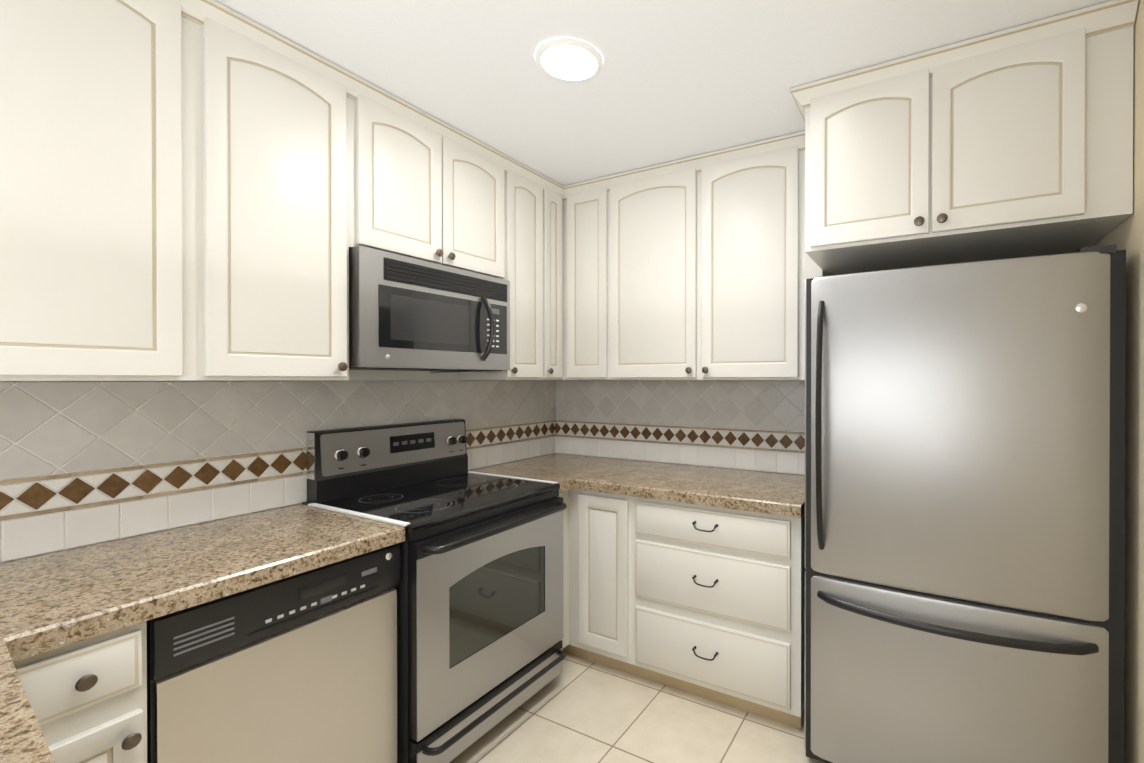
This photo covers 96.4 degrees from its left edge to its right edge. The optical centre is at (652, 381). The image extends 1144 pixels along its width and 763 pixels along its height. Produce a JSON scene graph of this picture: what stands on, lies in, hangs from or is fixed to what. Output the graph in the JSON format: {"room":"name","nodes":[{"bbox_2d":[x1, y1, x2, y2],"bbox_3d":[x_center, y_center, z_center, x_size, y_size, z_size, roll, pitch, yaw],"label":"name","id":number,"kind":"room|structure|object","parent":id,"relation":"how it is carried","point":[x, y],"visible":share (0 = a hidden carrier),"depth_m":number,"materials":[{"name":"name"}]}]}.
{"room":"kitchen","nodes":[
{"label":"kitchen","id":0,"kind":"room"},
{"bbox_2d":[0,370,552,562],"bbox_3d":[-1.785,0.156,1.317,0.100,2.470,4.600,0,0,29],"label":"wall","id":1,"kind":"structure","parent":0,"point":[373,375],"depth_m":2.25,"materials":[{"name":"white"}]},
{"bbox_2d":[0,0,203,380],"bbox_3d":[-1.531,-0.539,1.301,0.340,1.074,0.431,0,0,29],"label":"upper cabinet","id":2,"kind":"object","parent":1,"relation":"attached to","point":[202,190],"depth_m":1.25,"materials":[{"name":"paint"}]},
{"bbox_2d":[0,380,555,562],"bbox_3d":[-1.260,0.235,2.170,0.010,0.475,2.599,0,0,29],"label":"backsplash","id":3,"kind":"structure","parent":1,"relation":"attached to","point":[85,463],"depth_m":1.66,"materials":[{"name":"white tile"}]},
{"bbox_2d":[204,0,359,379],"bbox_3d":[-1.322,-0.541,1.685,0.340,1.074,0.443,0,0,29],"label":"upper cabinet","id":4,"kind":"object","parent":1,"relation":"attached to","point":[282,119],"depth_m":1.59,"materials":[{"name":"paint"}]},
{"bbox_2d":[360,78,511,379],"bbox_3d":[-1.038,-0.543,2.207,0.340,1.074,0.744,0,0,29],"label":"upper cabinet","id":5,"kind":"object","parent":1,"relation":"attached to","point":[431,191],"depth_m":2.09,"materials":[{"name":"paint"}]},
{"bbox_2d":[349,246,509,373],"bbox_3d":[-0.998,-0.259,2.179,0.433,0.444,0.730,0,0,29],"label":"over-the-range microwave","id":6,"kind":"object","parent":5,"relation":"attached to","point":[408,314],"visible":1,"depth_m":2.01,"materials":[{"name":"silver metal"}]},
{"bbox_2d":[512,159,547,379],"bbox_3d":[-0.794,-0.545,2.655,0.340,1.074,0.277,0,0,29],"label":"upper cabinet","id":7,"kind":"object","parent":1,"relation":"attached to","point":[529,186],"depth_m":2.60,"materials":[{"name":"paint"}]},
{"bbox_2d":[548,178,563,379],"bbox_3d":[-0.691,-0.546,2.845,0.340,1.074,0.154,0,0,29],"label":"upper cabinet","id":8,"kind":"object","parent":1,"relation":"attached to","point":[555,189],"depth_m":2.79,"materials":[{"name":"paint"}]},
{"bbox_2d":[449,652,823,762],"bbox_3d":[-0.571,1.444,0.663,2.864,0.100,4.800,0,0,29],"label":"floor","id":9,"kind":"structure","parent":0,"point":[579,710],"depth_m":2.02,"materials":[{"name":"tile"}]},
{"bbox_2d":[13,661,96,756],"bbox_3d":[-1.218,0.962,0.515,0.492,0.864,0.747,0,0,29],"label":"base cabinet","id":10,"kind":"object","parent":9,"relation":"on","point":[61,730],"depth_m":1.00,"materials":[{"name":"paint"}]},
{"bbox_2d":[0,609,54,762],"bbox_3d":[-1.094,0.505,0.437,1.936,0.048,0.776,0,0,29],"label":"countertop","id":11,"kind":"structure","parent":10,"relation":"on","point":[22,740],"depth_m":0.75,"materials":[{"name":"stone"}]},
{"bbox_2d":[53,741,108,762],"bbox_3d":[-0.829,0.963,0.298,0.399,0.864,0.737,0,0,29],"label":"base cabinet","id":12,"kind":"object","parent":9,"relation":"on","point":[85,753],"depth_m":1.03,"materials":[{"name":"paint"}]},
{"bbox_2d":[19,621,146,762],"bbox_3d":[-1.441,0.959,1.173,0.625,0.864,0.223,0,0,29],"label":"base cabinet","id":13,"kind":"object","parent":9,"relation":"on","point":[101,680],"depth_m":1.07,"materials":[{"name":"paint"}]},
{"bbox_2d":[0,504,404,649],"bbox_3d":[-1.273,0.500,1.444,0.660,0.048,0.816,0,0,29],"label":"countertop","id":14,"kind":"structure","parent":13,"relation":"on","point":[53,601],"depth_m":1.31,"materials":[{"name":"stone"}]},
{"bbox_2d":[147,544,399,762],"bbox_3d":[-1.231,0.959,1.535,0.609,0.860,0.599,0,0,29],"label":"dishwasher","id":15,"kind":"object","parent":9,"relation":"on","point":[300,668],"visible":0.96,"depth_m":1.36,"materials":[{"name":"grey metal"}]},
{"bbox_2d":[302,419,566,762],"bbox_3d":[-0.859,0.790,2.122,0.739,1.191,0.780,0,0,29],"label":"range","id":16,"kind":"object","parent":9,"relation":"on","point":[479,589],"visible":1,"depth_m":1.96,"materials":[{"name":"grey metal"}]},
{"bbox_2d":[557,489,805,728],"bbox_3d":[-0.071,0.952,2.564,1.705,0.864,0.758,0,0,29],"label":"base cabinet","id":17,"kind":"object","parent":9,"relation":"on","point":[707,602],"depth_m":2.18,"materials":[{"name":"paint"}]},
{"bbox_2d":[468,469,563,492],"bbox_3d":[-0.723,0.495,2.484,0.632,0.048,0.002,0,0,29],"label":"countertop","id":18,"kind":"structure","parent":17,"relation":"on","point":[560,480],"depth_m":2.51,"materials":[{"name":"stone"}]},
{"bbox_2d":[478,453,804,517],"bbox_3d":[-0.038,0.495,2.615,1.711,0.048,0.633,0,0,29],"label":"countertop","id":19,"kind":"structure","parent":17,"relation":"on","point":[782,494],"depth_m":2.41,"materials":[{"name":"stone"}]},
{"bbox_2d":[804,244,1125,762],"bbox_3d":[1.079,0.500,1.890,0.877,1.773,0.790,0,0,29],"label":"refrigerator","id":20,"kind":"object","parent":9,"relation":"on","point":[965,512],"visible":1,"depth_m":1.57,"materials":[{"name":"silver metal"}]},
{"bbox_2d":[215,0,1110,185],"bbox_3d":[-0.571,-1.127,0.651,2.864,0.100,4.800,0,0,29],"label":"ceiling","id":21,"kind":"structure","parent":0,"point":[672,80],"depth_m":1.68,"materials":[{"name":"white paint"}]},
{"bbox_2d":[535,38,602,80],"bbox_3d":[-0.281,-1.069,1.699,0.224,0.022,0.224,0,0,29],"label":"recessed light","id":22,"kind":"object","parent":21,"relation":"in","point":[568,59],"visible":0.98,"depth_m":1.67,"materials":[{"name":"white glass"}]},
{"bbox_2d":[559,380,804,474],"bbox_3d":[0.551,0.149,2.722,2.864,2.470,0.100,0,0,29],"label":"wall","id":23,"kind":"structure","parent":0,"point":[715,380],"depth_m":2.77,"materials":[{"name":"white tile"}]},
{"bbox_2d":[564,176,607,379],"bbox_3d":[-0.280,-0.547,2.909,0.277,1.074,0.340,0,0,29],"label":"upper cabinet","id":24,"kind":"object","parent":23,"relation":"attached to","point":[585,202],"depth_m":2.76,"materials":[{"name":"paint"}]},
{"bbox_2d":[555,380,804,474],"bbox_3d":[0.150,0.232,2.878,1.791,0.475,0.010,0,0,29],"label":"backsplash","id":25,"kind":"structure","parent":23,"relation":"attached to","point":[753,425],"depth_m":2.85,"materials":[{"name":"white tile"}]},
{"bbox_2d":[608,132,803,379],"bbox_3d":[0.279,-0.545,2.605,0.996,1.074,0.340,0,0,29],"label":"upper cabinet","id":26,"kind":"object","parent":23,"relation":"attached to","point":[706,251],"depth_m":2.42,"materials":[{"name":"paint"}]},
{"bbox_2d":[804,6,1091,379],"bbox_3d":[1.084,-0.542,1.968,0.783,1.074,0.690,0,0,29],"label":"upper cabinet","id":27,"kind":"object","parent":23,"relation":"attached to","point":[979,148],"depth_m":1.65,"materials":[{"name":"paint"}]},
{"bbox_2d":[1092,0,1143,762],"bbox_3d":[0.643,0.162,-0.003,0.100,2.470,4.600,0,0,29],"label":"wall","id":28,"kind":"structure","parent":0,"point":[1127,234],"depth_m":1.43,"materials":[{"name":"beige paint"}]}
]}

